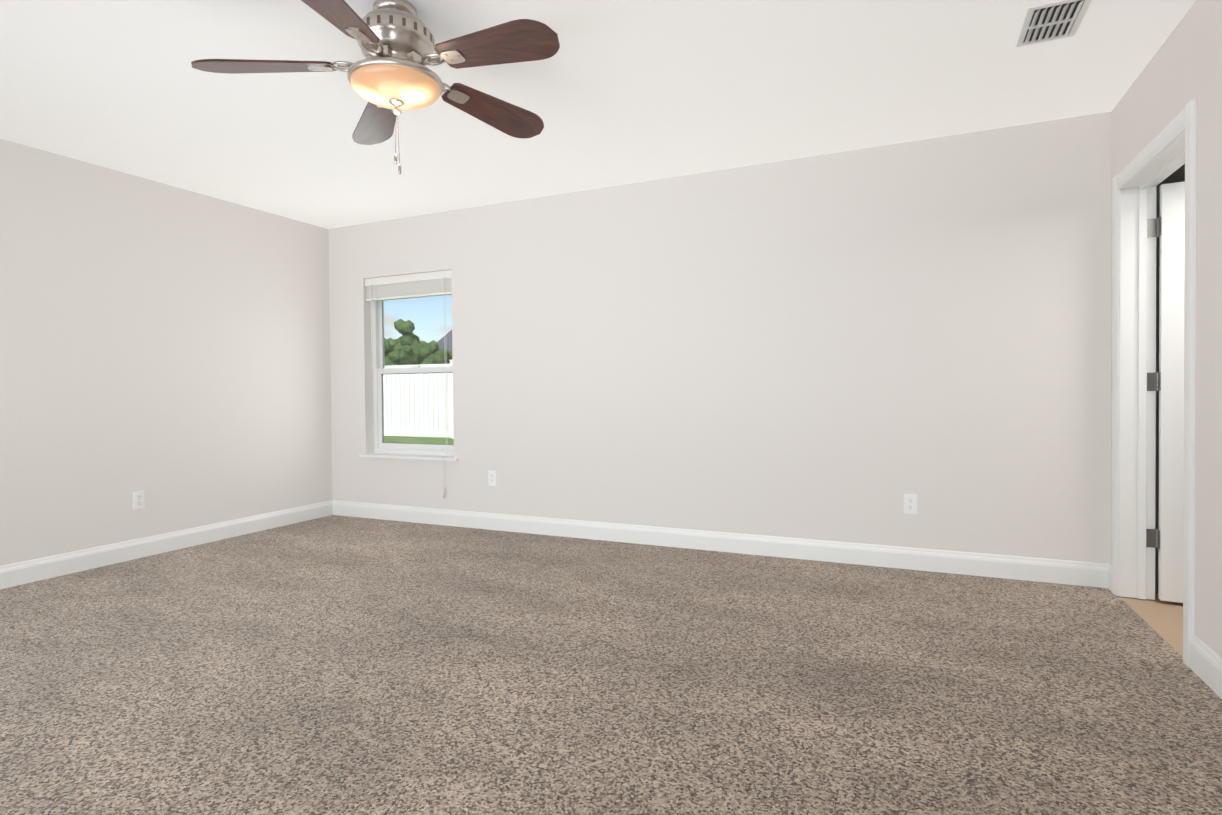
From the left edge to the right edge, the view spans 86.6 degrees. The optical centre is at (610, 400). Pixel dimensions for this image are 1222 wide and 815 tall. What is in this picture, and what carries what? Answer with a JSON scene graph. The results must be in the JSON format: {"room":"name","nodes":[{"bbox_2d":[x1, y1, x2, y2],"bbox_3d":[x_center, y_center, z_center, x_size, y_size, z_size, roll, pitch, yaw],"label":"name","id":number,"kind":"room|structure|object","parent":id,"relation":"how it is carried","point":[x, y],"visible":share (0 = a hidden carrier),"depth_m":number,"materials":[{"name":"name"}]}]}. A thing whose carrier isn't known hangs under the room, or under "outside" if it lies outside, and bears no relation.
{"room":"empty bedroom","nodes":[
{"label":"empty bedroom","id":0,"kind":"room"},
{"bbox_2d":[0,138,332,565],"bbox_3d":[-3.430,-0.145,3.410,0.140,2.540,4.740,0,1,24],"label":"wall","id":1,"kind":"structure","parent":0,"point":[165,347],"depth_m":4.20,"materials":[{"name":"grey paint"}]},
{"bbox_2d":[133,490,144,509],"bbox_3d":[-3.018,0.639,4.145,0.008,0.115,0.070,0,1,24],"label":"electrical outlet","id":2,"kind":"object","parent":1,"relation":"attached to","point":[138,499],"visible":1,"depth_m":4.14,"materials":[{"name":"white plastic"}]},
{"bbox_2d":[0,500,331,588],"bbox_3d":[-3.322,0.961,3.455,0.015,0.125,4.530,0,1,24],"label":"baseboard","id":3,"kind":"structure","parent":1,"relation":"attached to","point":[24,572],"depth_m":4.18,"materials":[{"name":"white paint"}]},
{"bbox_2d":[0,0,1195,228],"bbox_3d":[-0.858,-1.484,2.342,5.715,0.120,4.940,0,1,24],"label":"ceiling","id":4,"kind":"structure","parent":0,"point":[616,92],"depth_m":3.01,"materials":[{"name":"white paint"}]},
{"bbox_2d":[191,0,559,174],"bbox_3d":[-0.736,-1.123,2.336,1.252,0.605,1.291,0,1,24],"label":"fan","id":5,"kind":"object","parent":4,"relation":"hanging from","point":[391,77],"visible":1,"depth_m":2.26,"materials":[{"name":"brown wood"}]},
{"bbox_2d":[1016,0,1091,46],"bbox_3d":[1.691,-1.442,2.484,0.200,0.016,0.300,0,1,24],"label":"ceiling vent","id":6,"kind":"object","parent":4,"relation":"in","point":[1056,20],"visible":1,"depth_m":2.47,"materials":[{"name":"white metal"}]},
{"bbox_2d":[0,515,1221,814],"bbox_3d":[-0.938,1.068,2.319,5.575,0.100,4.740,0,1,24],"label":"floor carpet","id":7,"kind":"object","parent":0,"point":[338,665],"visible":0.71,"depth_m":2.28,"materials":[{"name":"brown carpet"}]},
{"bbox_2d":[328,111,1184,592],"bbox_3d":[0.963,-0.199,4.149,7.555,2.540,0.200,0,1,24],"label":"wall","id":8,"kind":"structure","parent":0,"point":[850,345],"depth_m":3.98,"materials":[{"name":"grey paint"}]},
{"bbox_2d":[359,270,458,498],"bbox_3d":[-1.610,-0.123,5.260,0.990,1.776,0.207,0,1,24],"label":"window","id":9,"kind":"structure","parent":8,"relation":"in","point":[380,291],"depth_m":5.31,"materials":[{"name":"white plastic"}]},
{"bbox_2d":[488,470,495,485],"bbox_3d":[-0.895,0.588,4.883,0.070,0.115,0.008,0,1,24],"label":"electrical outlet","id":10,"kind":"object","parent":8,"relation":"attached to","point":[491,477],"visible":1,"depth_m":4.88,"materials":[{"name":"white plastic"}]},
{"bbox_2d":[332,500,1110,590],"bbox_3d":[0.085,0.913,4.433,5.435,0.125,0.040,0,1,24],"label":"baseboard","id":11,"kind":"structure","parent":8,"relation":"attached to","point":[1090,574],"depth_m":4.04,"materials":[{"name":"white paint"}]},
{"bbox_2d":[904,494,916,513],"bbox_3d":[1.716,0.596,3.714,0.070,0.115,0.008,0,1,24],"label":"electrical outlet","id":12,"kind":"object","parent":8,"relation":"attached to","point":[910,503],"visible":1,"depth_m":3.71,"materials":[{"name":"white plastic"}]},
{"bbox_2d":[1119,593,1182,656],"bbox_3d":[3.049,1.037,1.980,1.980,0.096,2.100,0,1,24],"label":"floor","id":13,"kind":"structure","parent":0,"point":[1163,620],"depth_m":2.93,"materials":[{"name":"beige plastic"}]},
{"bbox_2d":[1111,0,1221,657],"bbox_3d":[1.687,-0.160,1.196,0.140,2.540,4.600,0,1,24],"label":"wall","id":14,"kind":"structure","parent":0,"point":[1181,70],"depth_m":2.31,"materials":[{"name":"grey paint"}]},
{"bbox_2d":[1111,99,1196,666],"bbox_3d":[2.392,-0.062,2.789,0.158,2.080,0.980,0,1,24],"label":"door frame","id":15,"kind":"structure","parent":14,"relation":"attached to","point":[1170,148],"depth_m":3.15,"materials":[{"name":"white paint"}]},
{"bbox_2d":[1146,181,1184,602],"bbox_3d":[2.957,-0.032,2.901,0.856,1.983,0.167,0,1,24],"label":"door","id":16,"kind":"structure","parent":14,"relation":"in","point":[1167,227],"depth_m":3.07,"materials":[{"name":"white paint"}]},
{"bbox_2d":[1190,635,1221,698],"bbox_3d":[1.419,0.956,0.779,0.015,0.125,3.519,0,1,24],"label":"baseboard","id":17,"kind":"structure","parent":14,"relation":"attached to","point":[1205,663],"depth_m":2.26,"materials":[{"name":"white paint"}]},
{"label":"outside","id":18,"kind":"structure","parent":0,"visible":0},
{"bbox_2d":[384,436,453,444],"bbox_3d":[1.282,0.566,44.347,115.000,0.200,107.000,0,1,24],"label":"ground","id":19,"kind":"structure","parent":18,"point":[437,440],"depth_m":15.64,"materials":[{"name":"green plant"}]},
{"bbox_2d":[384,338,399,364],"bbox_3d":[-9.028,-0.896,27.320,1.992,3.449,2.056,0,1,24],"label":"tree","id":20,"kind":"object","parent":19,"relation":"on","point":[386,351],"depth_m":26.77,"materials":[{"name":"green plant"}]},
{"bbox_2d":[385,319,431,365],"bbox_3d":[-7.741,-1.165,25.181,1.759,4.029,1.976,0,1,24],"label":"tree","id":21,"kind":"object","parent":19,"relation":"on","point":[400,353],"depth_m":24.64,"materials":[{"name":"green plant"}]},
{"bbox_2d":[383,359,453,438],"bbox_3d":[-3.310,-0.049,15.832,16.075,2.000,0.150,0,1,24],"label":"fence","id":22,"kind":"object","parent":19,"relation":"on","point":[402,390],"depth_m":16.54,"materials":[{"name":"white plastic"}]},
{"bbox_2d":[420,340,449,364],"bbox_3d":[-8.451,-1.045,30.904,2.064,3.625,2.518,0,1,24],"label":"tree","id":23,"kind":"object","parent":19,"relation":"on","point":[439,352],"depth_m":30.39,"materials":[{"name":"green plant"}]},
{"bbox_2d":[437,330,451,351],"bbox_3d":[-4.366,-2.581,47.658,17.900,6.100,9.920,0,1,24],"label":"house","id":24,"kind":"structure","parent":19,"relation":"on","point":[444,343],"depth_m":49.19,"materials":[{"name":"grey"}]},
{"bbox_2d":[447,351,452,363],"bbox_3d":[-8.040,-0.861,31.639,1.885,3.226,1.942,0,1,24],"label":"tree","id":25,"kind":"object","parent":19,"relation":"on","point":[451,355],"depth_m":31.20,"materials":[{"name":"green plant"}]}
]}

